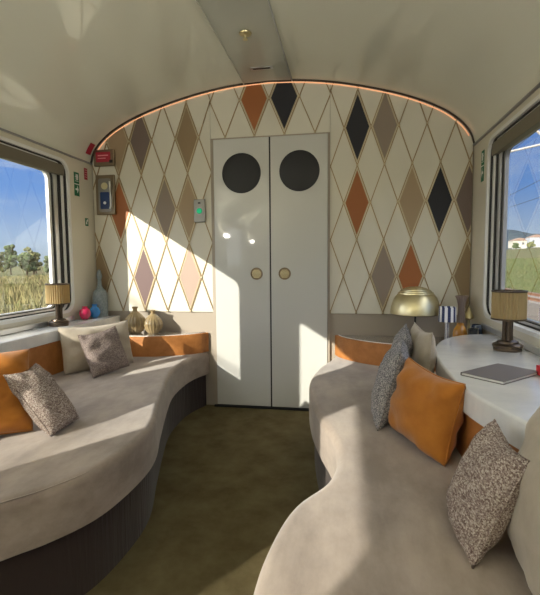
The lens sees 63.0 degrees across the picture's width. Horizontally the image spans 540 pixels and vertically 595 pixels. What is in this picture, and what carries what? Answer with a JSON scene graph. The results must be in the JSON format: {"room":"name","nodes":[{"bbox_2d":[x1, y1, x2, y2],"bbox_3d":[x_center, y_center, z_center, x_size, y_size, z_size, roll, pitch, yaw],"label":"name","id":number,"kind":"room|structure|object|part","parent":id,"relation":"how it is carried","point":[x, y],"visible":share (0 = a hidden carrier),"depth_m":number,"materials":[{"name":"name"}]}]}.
{"room":"train carriage","nodes":[
{"label":"train carriage","id":0,"kind":"room"},
{"bbox_2d":[0,130,96,329],"bbox_3d":[-1.926,0.122,0.542,0.100,1.920,6.020,0,5,10],"label":"wall","id":1,"kind":"structure","parent":0,"point":[82,207],"depth_m":3.27,"materials":[{"name":"beige paint"}]},
{"bbox_2d":[0,136,74,324],"bbox_3d":[-1.593,-0.367,2.349,0.071,1.073,1.656,0,5,10],"label":"window","id":2,"kind":"structure","parent":1,"relation":"in","point":[55,170],"depth_m":3.02,"materials":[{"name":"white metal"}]},
{"bbox_3d":[-1.618,-0.344,2.348,0.021,0.937,1.387,0,5,10],"label":"frame","id":3,"kind":"part","parent":2,"relation":"part of","materials":[{"name":"grey metal"}]},
{"bbox_3d":[-1.611,-0.354,2.349,0.026,0.989,1.496,0,5,10],"label":"sliding rail","id":4,"kind":"part","parent":2,"relation":"part of","materials":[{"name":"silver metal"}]},
{"bbox_2d":[0,143,63,175],"bbox_3d":[-1.593,-0.827,2.312,0.037,0.074,1.580,0,5,10],"label":"blind","id":5,"kind":"object","parent":2,"relation":"attached to","point":[48,165],"depth_m":2.77,"materials":[{"name":"brown"}]},
{"bbox_2d":[0,316,74,335],"bbox_3d":[-1.826,0.339,0.776,0.016,0.030,4.880,0,5,10],"label":"trim","id":6,"kind":"structure","parent":1,"relation":"attached to","point":[70,318],"depth_m":2.70,"materials":[{"name":"silver metal"}]},
{"bbox_2d":[0,128,91,164],"bbox_3d":[-1.881,-0.791,0.445,0.017,0.009,5.990,0,5,10],"label":"trim","id":7,"kind":"structure","parent":1,"relation":"attached to","point":[1,129],"depth_m":2.83,"materials":[{"name":"grey"}]},
{"bbox_2d":[0,315,119,352],"bbox_3d":[-1.617,0.333,1.456,0.198,0.068,4.088,0,5,10],"label":"window ledge","id":8,"kind":"object","parent":1,"relation":"attached to","point":[27,339],"visible":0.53,"depth_m":2.60,"materials":[{"name":"stone"}]},
{"bbox_2d":[45,283,69,326],"bbox_3d":[-1.383,0.047,2.875,0.147,0.275,0.147,-1,5,-2],"label":"table lamp","id":9,"kind":"object","parent":8,"relation":"on","point":[57,294],"visible":1,"depth_m":2.83,"materials":[{"name":"beige fabric"}]},
{"bbox_3d":[-1.384,-0.022,2.869,0.144,0.130,0.144,-1,5,-2],"label":"lamp shade","id":10,"kind":"part","parent":9,"relation":"part of","materials":[{"name":"fabric"}]},
{"bbox_2d":[79,306,90,318],"bbox_3d":[-1.351,0.112,3.216,0.082,0.093,0.082,1,5,21],"label":"vase","id":11,"kind":"object","parent":8,"relation":"on","point":[84,313],"visible":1,"depth_m":3.19,"materials":[{"name":"red glass"}]},
{"bbox_2d":[90,304,99,317],"bbox_3d":[-1.315,0.101,3.303,0.078,0.101,0.078,0,5,10],"label":"vase","id":12,"kind":"object","parent":8,"relation":"on","point":[95,311],"visible":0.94,"depth_m":3.28,"materials":[{"name":"blue glass"}]},
{"bbox_2d":[92,269,107,316],"bbox_3d":[-1.310,-0.037,3.390,0.112,0.363,0.112,0,5,10],"label":"bottle","id":13,"kind":"object","parent":8,"relation":"on","point":[99,297],"visible":0.91,"depth_m":3.36,"materials":[{"name":"glass"}]},
{"bbox_2d":[74,172,79,196],"bbox_3d":[-1.409,-0.827,3.212,0.003,0.170,0.060,0,5,10],"label":"safety sign","id":14,"kind":"object","parent":1,"relation":"attached to","point":[76,175],"visible":1,"depth_m":3.21,"materials":[{"name":"green plastic"}]},
{"bbox_2d":[84,168,87,179],"bbox_3d":[-1.390,-0.932,3.322,0.003,0.085,0.040,0,5,10],"label":"safety sign","id":15,"kind":"object","parent":1,"relation":"attached to","point":[85,169],"visible":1,"depth_m":3.32,"materials":[{"name":"red plastic"}]},
{"bbox_2d":[85,405,318,594],"bbox_3d":[-0.493,1.089,0.413,2.900,0.050,6.100,0,5,10],"label":"floor","id":16,"kind":"structure","parent":0,"point":[229,480],"depth_m":2.02,"materials":[{"name":"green carpet"}]},
{"bbox_2d":[0,340,209,594],"bbox_3d":[-1.148,0.683,1.355,1.158,0.622,4.201,0,5,10],"label":"sofa","id":17,"kind":"object","parent":16,"relation":"on","point":[74,501],"visible":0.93,"depth_m":1.58,"materials":[{"name":"grey fabric"}]},
{"bbox_2d":[0,349,32,434],"bbox_3d":[-1.154,0.370,1.697,0.451,0.354,0.223,-4,6,-40],"label":"throw pillow","id":18,"kind":"object","parent":17,"relation":"on","point":[13,417],"visible":0.67,"depth_m":1.73,"materials":[{"name":"fabric"}]},
{"bbox_2d":[3,363,78,436],"bbox_3d":[-0.923,0.412,1.801,0.205,0.246,0.205,0,5,6],"label":"throw pillow","id":19,"kind":"object","parent":17,"relation":"on","point":[36,389],"visible":0.99,"depth_m":1.73,"materials":[{"name":"grey fabric"}]},
{"bbox_2d":[57,320,133,374],"bbox_3d":[-1.113,0.314,2.848,0.160,0.286,0.463,4,6,44],"label":"throw pillow","id":20,"kind":"object","parent":17,"relation":"on","point":[74,359],"visible":0.63,"depth_m":2.71,"materials":[{"name":"beige fabric"}]},
{"bbox_2d":[78,326,129,377],"bbox_3d":[-1.017,0.329,2.712,0.144,0.276,0.285,2,5,27],"label":"throw pillow","id":21,"kind":"object","parent":17,"relation":"on","point":[104,352],"visible":1,"depth_m":2.66,"materials":[{"name":"grey fabric"}]},
{"bbox_2d":[129,331,208,356],"bbox_3d":[-0.939,0.343,3.292,0.911,0.150,0.273,0,5,10],"label":"corner shelf","id":22,"kind":"object","parent":17,"relation":"on","point":[162,343],"visible":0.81,"depth_m":3.20,"materials":[{"name":"leather"}]},
{"bbox_2d":[125,306,144,333],"bbox_3d":[-1.011,0.169,3.304,0.158,0.200,0.162,3,6,40],"label":"vase","id":23,"kind":"object","parent":22,"relation":"on","point":[135,320],"visible":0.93,"depth_m":3.26,"materials":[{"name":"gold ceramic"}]},
{"bbox_2d":[143,310,162,333],"bbox_3d":[-0.874,0.181,3.292,0.142,0.176,0.140,0,5,10],"label":"vase","id":24,"kind":"object","parent":22,"relation":"on","point":[153,324],"visible":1,"depth_m":3.25,"materials":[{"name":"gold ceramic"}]},
{"bbox_3d":[-0.939,0.270,3.297,0.863,0.005,0.225,0,5,8],"label":"shelf","id":25,"kind":"part","parent":22,"relation":"part of","materials":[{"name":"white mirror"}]},
{"bbox_2d":[254,356,531,594],"bbox_3d":[0.503,0.703,1.072,1.036,0.600,4.201,0,5,10],"label":"sofa","id":26,"kind":"object","parent":16,"relation":"on","point":[377,522],"visible":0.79,"depth_m":1.14,"materials":[{"name":"grey fabric"}]},
{"bbox_2d":[371,338,408,430],"bbox_3d":[0.514,0.358,1.875,0.164,0.323,0.328,1,5,15],"label":"throw pillow","id":27,"kind":"object","parent":26,"relation":"on","point":[392,364],"visible":0.8,"depth_m":1.75,"materials":[{"name":"grey fabric"}]},
{"bbox_2d":[335,334,449,371],"bbox_3d":[0.880,0.360,2.886,0.910,0.150,0.457,0,5,10],"label":"corner shelf","id":28,"kind":"object","parent":26,"relation":"on","point":[366,349],"visible":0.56,"depth_m":2.94,"materials":[{"name":"leather"}]},
{"bbox_3d":[0.883,0.287,2.888,0.862,0.005,0.407,0,5,11],"label":"shelf","id":29,"kind":"part","parent":28,"relation":"part of","materials":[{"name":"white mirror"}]},
{"bbox_2d":[390,286,439,322],"bbox_3d":[0.947,0.106,2.871,0.314,0.358,0.314,-2,5,-18],"label":"mushroom lamp","id":30,"kind":"object","parent":28,"relation":"on","point":[415,301],"visible":0.95,"depth_m":2.75,"materials":[{"name":"gold metal"}]},
{"bbox_2d":[438,306,455,338],"bbox_3d":[1.088,0.177,2.704,0.104,0.240,0.104,0,5,10],"label":"lamp","id":31,"kind":"object","parent":28,"relation":"on","point":[447,314],"visible":0.72,"depth_m":2.66,"materials":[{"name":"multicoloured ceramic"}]},
{"bbox_3d":[1.088,0.213,2.707,0.026,0.152,0.026,0,5,10],"label":"stem","id":32,"kind":"part","parent":31,"relation":"part of","materials":[{"name":"white metal"}]},
{"bbox_3d":[1.087,0.102,2.699,0.104,0.090,0.104,0,5,10],"label":"lamp shade","id":33,"kind":"part","parent":31,"relation":"part of","materials":[{"name":"fabric"}]},
{"bbox_2d":[452,323,467,336],"bbox_3d":[1.136,0.228,2.634,0.084,0.152,0.084,0,5,10],"label":"vase","id":34,"kind":"object","parent":28,"relation":"on","point":[459,329],"visible":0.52,"depth_m":2.61,"materials":[{"name":"orange glass"}]},
{"bbox_2d":[455,295,468,327],"bbox_3d":[1.233,0.138,2.839,0.083,0.299,0.083,4,6,43],"label":"vase","id":35,"kind":"object","parent":28,"relation":"on","point":[461,299],"visible":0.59,"depth_m":2.82,"materials":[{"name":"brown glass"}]},
{"bbox_2d":[465,306,473,333],"bbox_3d":[1.313,0.167,2.909,0.060,0.225,0.060,0,5,10],"label":"candle holder","id":36,"kind":"object","parent":28,"relation":"on","point":[468,315],"visible":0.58,"depth_m":2.89,"materials":[{"name":"gold metal"}]},
{"bbox_2d":[468,328,478,334],"bbox_3d":[1.187,0.244,2.576,0.060,0.125,0.060,0,5,10],"label":"tumbler","id":37,"kind":"object","parent":28,"relation":"on","point":[471,331],"visible":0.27,"depth_m":2.55,"materials":[{"name":"black glass"}]},
{"bbox_2d":[471,324,482,333],"bbox_3d":[1.271,0.232,2.708,0.073,0.134,0.073,0,5,10],"label":"tumbler","id":38,"kind":"object","parent":28,"relation":"on","point":[479,326],"visible":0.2,"depth_m":2.68,"materials":[{"name":"blue glass"}]},
{"bbox_2d":[391,324,412,357],"bbox_3d":[0.638,0.321,2.189,0.150,0.346,0.330,1,5,21],"label":"throw pillow","id":39,"kind":"object","parent":26,"relation":"on","point":[404,332],"visible":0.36,"depth_m":2.08,"materials":[{"name":"grey fabric"}]},
{"bbox_2d":[410,322,436,372],"bbox_3d":[0.711,0.320,2.089,0.107,0.364,0.345,0,5,7],"label":"throw pillow","id":40,"kind":"object","parent":26,"relation":"on","point":[424,353],"visible":0.44,"depth_m":1.94,"materials":[{"name":"beige fabric"}]},
{"bbox_2d":[388,357,465,466],"bbox_3d":[0.558,0.393,1.580,0.191,0.301,0.333,-1,5,-9],"label":"throw pillow","id":41,"kind":"object","parent":26,"relation":"on","point":[426,407],"visible":0.98,"depth_m":1.47,"materials":[{"name":"orange-tan leather"}]},
{"bbox_2d":[446,419,529,568],"bbox_3d":[0.514,0.456,1.063,0.156,0.253,0.256,1,5,12],"label":"throw pillow","id":42,"kind":"object","parent":26,"relation":"on","point":[483,489],"visible":0.95,"depth_m":0.98,"materials":[{"name":"grey fabric"}]},
{"bbox_2d":[507,406,539,594],"bbox_3d":[0.576,0.430,0.858,0.149,0.339,0.425,1,5,13],"label":"throw pillow","id":43,"kind":"object","parent":26,"relation":"on","point":[523,530],"visible":0.89,"depth_m":0.89,"materials":[{"name":"beige fabric"}]},
{"bbox_2d":[0,0,539,162],"bbox_3d":[-0.514,-1.071,0.218,2.872,0.558,6.050,0,5,10],"label":"ceiling","id":44,"kind":"structure","parent":0,"point":[72,72],"depth_m":2.40,"materials":[{"name":"white paint"}]},
{"bbox_2d":[86,143,94,154],"bbox_3d":[-1.349,-1.116,3.310,0.047,0.075,0.060,0,5,10],"label":"warning sticker","id":45,"kind":"object","parent":44,"relation":"attached to","point":[91,146],"visible":1,"depth_m":3.31,"materials":[{"name":"red plastic"}]},
{"bbox_2d":[195,0,244,85],"bbox_3d":[-0.690,-1.283,0.204,0.006,0.009,5.996,0,5,10],"label":"trim","id":46,"kind":"structure","parent":44,"relation":"attached to","point":[196,1],"depth_m":2.49,"materials":[{"name":"white paint"}]},
{"bbox_2d":[239,30,251,40],"bbox_3d":[-0.137,-1.452,2.449,0.070,0.035,0.070,0,5,10],"label":"sensor","id":47,"kind":"object","parent":44,"relation":"attached to","point":[243,33],"visible":1,"depth_m":2.44,"materials":[{"name":"gold metal"}]},
{"bbox_2d":[250,66,272,70],"bbox_3d":[-0.055,-1.506,2.893,0.150,0.005,0.044,0,5,10],"label":"ceiling slot","id":48,"kind":"object","parent":44,"relation":"in","point":[263,67],"visible":1,"depth_m":2.89,"materials":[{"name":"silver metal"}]},
{"bbox_2d":[267,0,292,81],"bbox_3d":[-0.351,-1.281,0.146,0.006,0.009,5.996,0,5,10],"label":"trim","id":49,"kind":"structure","parent":44,"relation":"attached to","point":[267,0],"depth_m":2.48,"materials":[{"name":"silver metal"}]},
{"bbox_2d":[92,119,473,404],"bbox_3d":[0.002,-0.364,3.251,2.900,2.393,0.048,0,5,10],"label":"wall","id":50,"kind":"structure","parent":0,"point":[340,323],"depth_m":3.19,"materials":[{"name":"beige paint"}]},
{"bbox_2d":[92,92,212,311],"bbox_3d":[-0.901,-0.693,3.335,0.946,1.614,0.040,0,5,10],"label":"wall panel","id":51,"kind":"object","parent":50,"relation":"attached to","point":[152,254],"depth_m":3.33,"materials":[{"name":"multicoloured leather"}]},
{"bbox_2d":[93,149,114,166],"bbox_3d":[-1.263,-1.062,3.353,0.170,0.124,0.030,0,5,10],"label":"alarm box","id":52,"kind":"object","parent":51,"relation":"attached to","point":[102,158],"visible":1,"depth_m":3.34,"materials":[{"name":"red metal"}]},
{"bbox_3d":[-1.268,-1.067,3.344,0.117,0.074,0.008,0,5,10],"label":"red plate","id":53,"kind":"part","parent":52,"relation":"part of","materials":[{"name":"red plastic"}]},
{"bbox_2d":[95,175,115,214],"bbox_3d":[-1.262,-0.785,3.363,0.156,0.300,0.053,0,5,10],"label":"intercom","id":54,"kind":"object","parent":51,"relation":"attached to","point":[105,184],"visible":1,"depth_m":3.36,"materials":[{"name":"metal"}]},
{"bbox_3d":[-1.262,-0.783,3.368,0.104,0.250,0.008,0,5,10],"label":"plate","id":55,"kind":"part","parent":54,"relation":"part of","materials":[{"name":"silver metal"}]},
{"bbox_3d":[-1.213,-0.776,3.339,0.025,0.207,0.014,3,6,39],"label":"grab handle","id":56,"kind":"part","parent":54,"relation":"part of","materials":[{"name":"silver metal"}]},
{"bbox_3d":[-0.522,-0.643,3.264,0.088,0.168,0.020,0,5,10],"label":"door button","id":57,"kind":"part","parent":51,"relation":"part of","materials":[{"name":"beige plastic"}]},
{"bbox_2d":[213,137,270,405],"bbox_3d":[-0.203,-0.167,3.257,0.412,1.967,0.036,0,5,10],"label":"door","id":58,"kind":"structure","parent":50,"relation":"in","point":[241,165],"depth_m":3.25,"materials":[{"name":"grey paint"}]},
{"bbox_3d":[-0.099,-0.174,3.226,0.090,0.090,0.006,0,5,10],"label":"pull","id":59,"kind":"part","parent":58,"relation":"part of","materials":[{"name":"gold metal"}]},
{"bbox_2d":[197,0,290,82],"bbox_3d":[-0.520,-1.292,0.174,0.340,0.011,5.996,0,5,10],"label":"ceiling panel","id":60,"kind":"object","parent":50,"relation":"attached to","point":[227,18],"depth_m":2.49,"materials":[{"name":"grey paint"}]},
{"bbox_2d":[214,404,308,410],"bbox_3d":[0.008,0.825,3.300,0.867,0.013,0.042,0,5,10],"label":"trim","id":61,"kind":"structure","parent":50,"relation":"attached to","point":[215,405],"depth_m":3.30,"materials":[{"name":"black rubber"}]},
{"bbox_2d":[210,132,329,403],"bbox_3d":[0.001,-0.163,3.232,0.870,1.995,0.022,0,5,10],"label":"trim","id":62,"kind":"structure","parent":50,"relation":"attached to","point":[211,140],"depth_m":3.23,"materials":[{"name":"grey lacquer"}]},
{"bbox_2d":[210,81,329,138],"bbox_3d":[-0.009,-1.342,3.139,0.868,0.377,0.022,0,5,10],"label":"wall panel","id":63,"kind":"object","parent":50,"relation":"attached to","point":[267,109],"visible":1,"depth_m":3.13,"materials":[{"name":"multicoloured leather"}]},
{"bbox_2d":[269,137,271,406],"bbox_3d":[0.007,-0.158,3.229,0.010,1.985,0.026,0,5,10],"label":"trim","id":64,"kind":"structure","parent":50,"relation":"attached to","point":[269,137],"depth_m":3.21,"materials":[{"name":"black rubber"}]},
{"bbox_2d":[90,79,474,162],"bbox_3d":[-0.013,-1.280,3.129,2.786,0.517,0.016,0,5,10],"label":"trim","id":65,"kind":"structure","parent":50,"relation":"attached to","point":[386,90],"depth_m":3.07,"materials":[{"name":"brown"}]},
{"bbox_2d":[98,82,468,149],"bbox_3d":[-0.012,-1.302,3.135,2.708,0.443,0.006,0,5,10],"label":"light strip","id":66,"kind":"object","parent":50,"relation":"attached to","point":[267,82],"visible":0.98,"depth_m":3.09,"materials":[{"name":"orange plastic"}]},
{"bbox_2d":[270,133,327,407],"bbox_3d":[0.211,-0.165,3.186,0.408,1.967,0.036,0,5,10],"label":"door","id":67,"kind":"structure","parent":50,"relation":"in","point":[298,163],"depth_m":3.17,"materials":[{"name":"grey paint"}]},
{"bbox_3d":[0.106,-0.173,3.191,0.090,0.090,0.006,0,5,10],"label":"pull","id":68,"kind":"part","parent":67,"relation":"part of","materials":[{"name":"gold metal"}]},
{"bbox_2d":[330,83,472,314],"bbox_3d":[0.890,-0.685,3.037,0.942,1.609,0.022,0,5,10],"label":"wall panel","id":69,"kind":"object","parent":50,"relation":"attached to","point":[401,168],"visible":0.89,"depth_m":3.04,"materials":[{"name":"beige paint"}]},
{"bbox_2d":[470,87,539,347],"bbox_3d":[0.912,0.138,0.055,0.100,1.920,6.020,0,5,10],"label":"wall","id":70,"kind":"structure","parent":0,"point":[479,188],"depth_m":2.80,"materials":[{"name":"beige paint"}]},
{"bbox_2d":[481,149,484,181],"bbox_3d":[1.326,-0.820,2.747,0.003,0.190,0.055,0,5,10],"label":"safety sign","id":71,"kind":"object","parent":70,"relation":"attached to","point":[483,151],"visible":1,"depth_m":2.75,"materials":[{"name":"green plastic"}]},
{"bbox_2d":[435,334,539,449],"bbox_3d":[0.746,0.384,0.773,0.463,0.080,3.537,0,5,10],"label":"window ledge","id":72,"kind":"object","parent":70,"relation":"attached to","point":[513,404],"visible":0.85,"depth_m":1.46,"materials":[{"name":"plastic"}]},
{"bbox_2d":[460,363,537,384],"bbox_3d":[0.829,0.272,1.584,0.242,0.012,0.156,-3,5,-34],"label":"notebook","id":73,"kind":"object","parent":72,"relation":"on","point":[502,374],"visible":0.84,"depth_m":1.56,"materials":[{"name":"grey paper"}]},
{"bbox_2d":[491,289,527,352],"bbox_3d":[1.092,0.105,2.016,0.147,0.275,0.147,0,5,10],"label":"table lamp","id":74,"kind":"object","parent":72,"relation":"on","point":[508,306],"visible":1,"depth_m":1.97,"materials":[{"name":"dark bronze"},{"name":"light wood veneer"}]},
{"bbox_3d":[1.091,0.035,2.011,0.144,0.130,0.144,0,5,10],"label":"lamp shade","id":75,"kind":"part","parent":74,"relation":"part of","materials":[{"name":"fabric"}]},
{"bbox_2d":[536,365,539,375],"bbox_3d":[1.024,0.267,1.481,0.130,0.035,0.210,0,5,0],"label":"book","id":76,"kind":"object","parent":72,"relation":"on","point":[537,366],"visible":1,"depth_m":1.57,"materials":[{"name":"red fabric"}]},
{"bbox_2d":[473,82,539,145],"bbox_3d":[0.847,-0.776,-0.023,0.017,0.009,5.990,0,5,10],"label":"trim","id":77,"kind":"structure","parent":70,"relation":"attached to","point":[537,86],"depth_m":2.26,"materials":[{"name":"grey"}]},
{"bbox_2d":[481,323,539,355],"bbox_3d":[0.894,0.364,0.310,0.016,0.030,4.880,0,5,10],"label":"trim","id":78,"kind":"structure","parent":70,"relation":"attached to","point":[532,348],"depth_m":2.12,"materials":[{"name":"silver metal"}]},
{"bbox_2d":[482,94,539,338],"bbox_3d":[1.205,-0.352,1.868,0.071,1.073,1.656,0,5,10],"label":"window","id":79,"kind":"structure","parent":70,"relation":"in","point":[526,122],"depth_m":2.54,"materials":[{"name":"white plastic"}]},
{"bbox_2d":[492,105,539,155],"bbox_3d":[1.199,-0.812,1.833,0.037,0.074,1.580,0,5,10],"label":"blind","id":80,"kind":"object","parent":79,"relation":"attached to","point":[527,123],"depth_m":2.24,"materials":[{"name":"brown"}]},
{"bbox_3d":[1.222,-0.339,1.863,0.026,0.989,1.496,0,5,10],"label":"sliding rail","id":81,"kind":"part","parent":79,"relation":"part of","materials":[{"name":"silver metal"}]},
{"bbox_3d":[1.229,-0.329,1.859,0.021,0.937,1.387,0,5,10],"label":"frame","id":82,"kind":"part","parent":79,"relation":"part of","materials":[{"name":"grey"}]},
{"label":"outside","id":83,"kind":"structure","parent":0,"visible":0},
{"bbox_2d":[0,247,539,321],"bbox_3d":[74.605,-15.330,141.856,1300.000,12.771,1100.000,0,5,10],"label":"ground","id":84,"kind":"structure","parent":83,"point":[525,252],"depth_m":134.80,"materials":[{"name":"green plant"}]},
{"bbox_2d":[0,252,6,271],"bbox_3d":[-50.866,-6.010,81.480,2.986,5.277,3.273,0,5,10],"label":"tree","id":85,"kind":"object","parent":84,"relation":"on","point":[2,258],"visible":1,"depth_m":81.92,"materials":[{"name":"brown plant"}]},
{"bbox_2d":[3,244,17,274],"bbox_3d":[-58.742,-8.419,99.898,3.745,7.314,3.677,0,5,10],"label":"tree","id":86,"kind":"object","parent":84,"relation":"on","point":[10,255],"visible":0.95,"depth_m":99.20,"materials":[{"name":"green plant"}]},
{"bbox_2d":[0,274,49,313],"bbox_3d":[-21.052,-1.676,48.432,44.202,1.150,78.944,0,5,10],"label":"dry grass","id":87,"kind":"structure","parent":84,"relation":"on","point":[32,286],"depth_m":29.01,"materials":[{"name":"yellow plant"}]},
{"bbox_2d":[21,247,30,253],"bbox_3d":[-58.306,-8.705,105.704,3.610,6.964,3.244,0,5,10],"label":"tree","id":88,"kind":"object","parent":84,"relation":"on","point":[27,249],"visible":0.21,"depth_m":104.83,"materials":[{"name":"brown plant"}]},
{"bbox_2d":[17,252,36,275],"bbox_3d":[-47.294,-6.328,86.450,3.654,5.073,3.751,1,5,12],"label":"tree","id":89,"kind":"object","parent":84,"relation":"on","point":[25,259],"visible":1,"depth_m":85.31,"materials":[{"name":"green plant"}]},
{"bbox_2d":[29,250,40,274],"bbox_3d":[-49.293,-6.969,91.199,3.545,5.638,3.136,0,5,10],"label":"tree","id":90,"kind":"object","parent":84,"relation":"on","point":[34,254],"visible":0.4,"depth_m":91.10,"materials":[{"name":"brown plant"}]},
{"bbox_2d":[35,252,42,273],"bbox_3d":[-59.331,-8.555,111.376,3.349,5.791,3.314,0,5,10],"label":"tree","id":91,"kind":"object","parent":84,"relation":"on","point":[39,255],"visible":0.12,"depth_m":111.04,"materials":[{"name":"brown plant"}]},
{"bbox_3d":[-59.336,-9.122,111.331,3.349,4.655,3.314,0,5,10],"label":"crown","id":92,"kind":"part","parent":91,"relation":"part of","materials":[{"name":"green plant"}]},
{"bbox_2d":[43,255,48,272],"bbox_3d":[-48.151,-6.970,96.551,3.273,4.781,3.213,0,5,10],"label":"tree","id":93,"kind":"object","parent":84,"relation":"on","point":[46,261],"visible":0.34,"depth_m":95.55,"materials":[{"name":"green plant"}]},
{"bbox_2d":[512,243,520,249],"bbox_3d":[132.762,-27.574,237.362,4.135,4.154,4.306,0,5,10],"label":"tree","id":94,"kind":"object","parent":84,"relation":"on","point":[516,245],"visible":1,"depth_m":236.63,"materials":[{"name":"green plant"}]},
{"bbox_2d":[508,238,526,247],"bbox_3d":[156.327,-34.362,278.366,8.531,6.324,8.910,0,5,10],"label":"house","id":95,"kind":"structure","parent":84,"relation":"on","point":[522,242],"depth_m":274.30,"materials":[{"name":"beige paint"}]},
{"bbox_2d":[505,257,539,292],"bbox_3d":[37.077,-4.201,59.622,26.941,3.298,96.678,0,5,10],"label":"grass","id":96,"kind":"structure","parent":84,"relation":"on","point":[518,266],"depth_m":52.63,"materials":[{"name":"green plant"}]},
{"bbox_2d":[507,288,539,321],"bbox_3d":[26.917,-5.357,94.879,6.000,0.430,250.000,0,5,10],"label":"track bed","id":97,"kind":"object","parent":84,"relation":"on","point":[533,310],"depth_m":19.56,"materials":[{"name":"grey gravel"}]},
{"bbox_2d":[505,288,539,296],"bbox_3d":[27.624,-5.662,94.733,0.140,0.150,250.000,0,5,10],"label":"rail","id":98,"kind":"object","parent":97,"relation":"on","point":[529,293],"visible":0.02,"depth_m":26.52,"materials":[{"name":"brown"}]},
{"bbox_2d":[527,297,539,301],"bbox_3d":[26.205,-5.670,94.977,0.140,0.150,250.000,0,5,10],"label":"rail","id":99,"kind":"object","parent":97,"relation":"on","point":[529,298],"visible":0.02,"depth_m":22.99,"materials":[{"name":"brown"}]},
{"bbox_2d":[510,130,539,152],"bbox_3d":[8.559,-2.824,14.472,1.997,8.200,0.240,0,5,10],"label":"catenary mast","id":100,"kind":"object","parent":84,"relation":"on","point":[538,131],"visible":0.1,"depth_m":14.31,"materials":[{"name":"silver metal"}]},
{"bbox_2d":[526,241,535,247],"bbox_3d":[139.729,-28.184,235.950,4.368,3.750,4.776,0,5,10],"label":"tree","id":101,"kind":"object","parent":84,"relation":"on","point":[530,244],"visible":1,"depth_m":234.76,"materials":[{"name":"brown plant"}]},
{"bbox_2d":[525,234,539,245],"bbox_3d":[167.146,-35.998,278.022,8.860,7.179,7.880,0,5,10],"label":"house","id":102,"kind":"structure","parent":84,"relation":"on","point":[536,238],"depth_m":274.63,"materials":[{"name":"white paint"}]},
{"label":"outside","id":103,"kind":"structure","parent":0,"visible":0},
{"bbox_2d":[506,229,539,249],"bbox_3d":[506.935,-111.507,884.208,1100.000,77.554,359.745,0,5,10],"label":"hills","id":104,"kind":"structure","parent":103,"point":[511,234],"depth_m":812.93,"materials":[{"name":"blue"}]}
]}

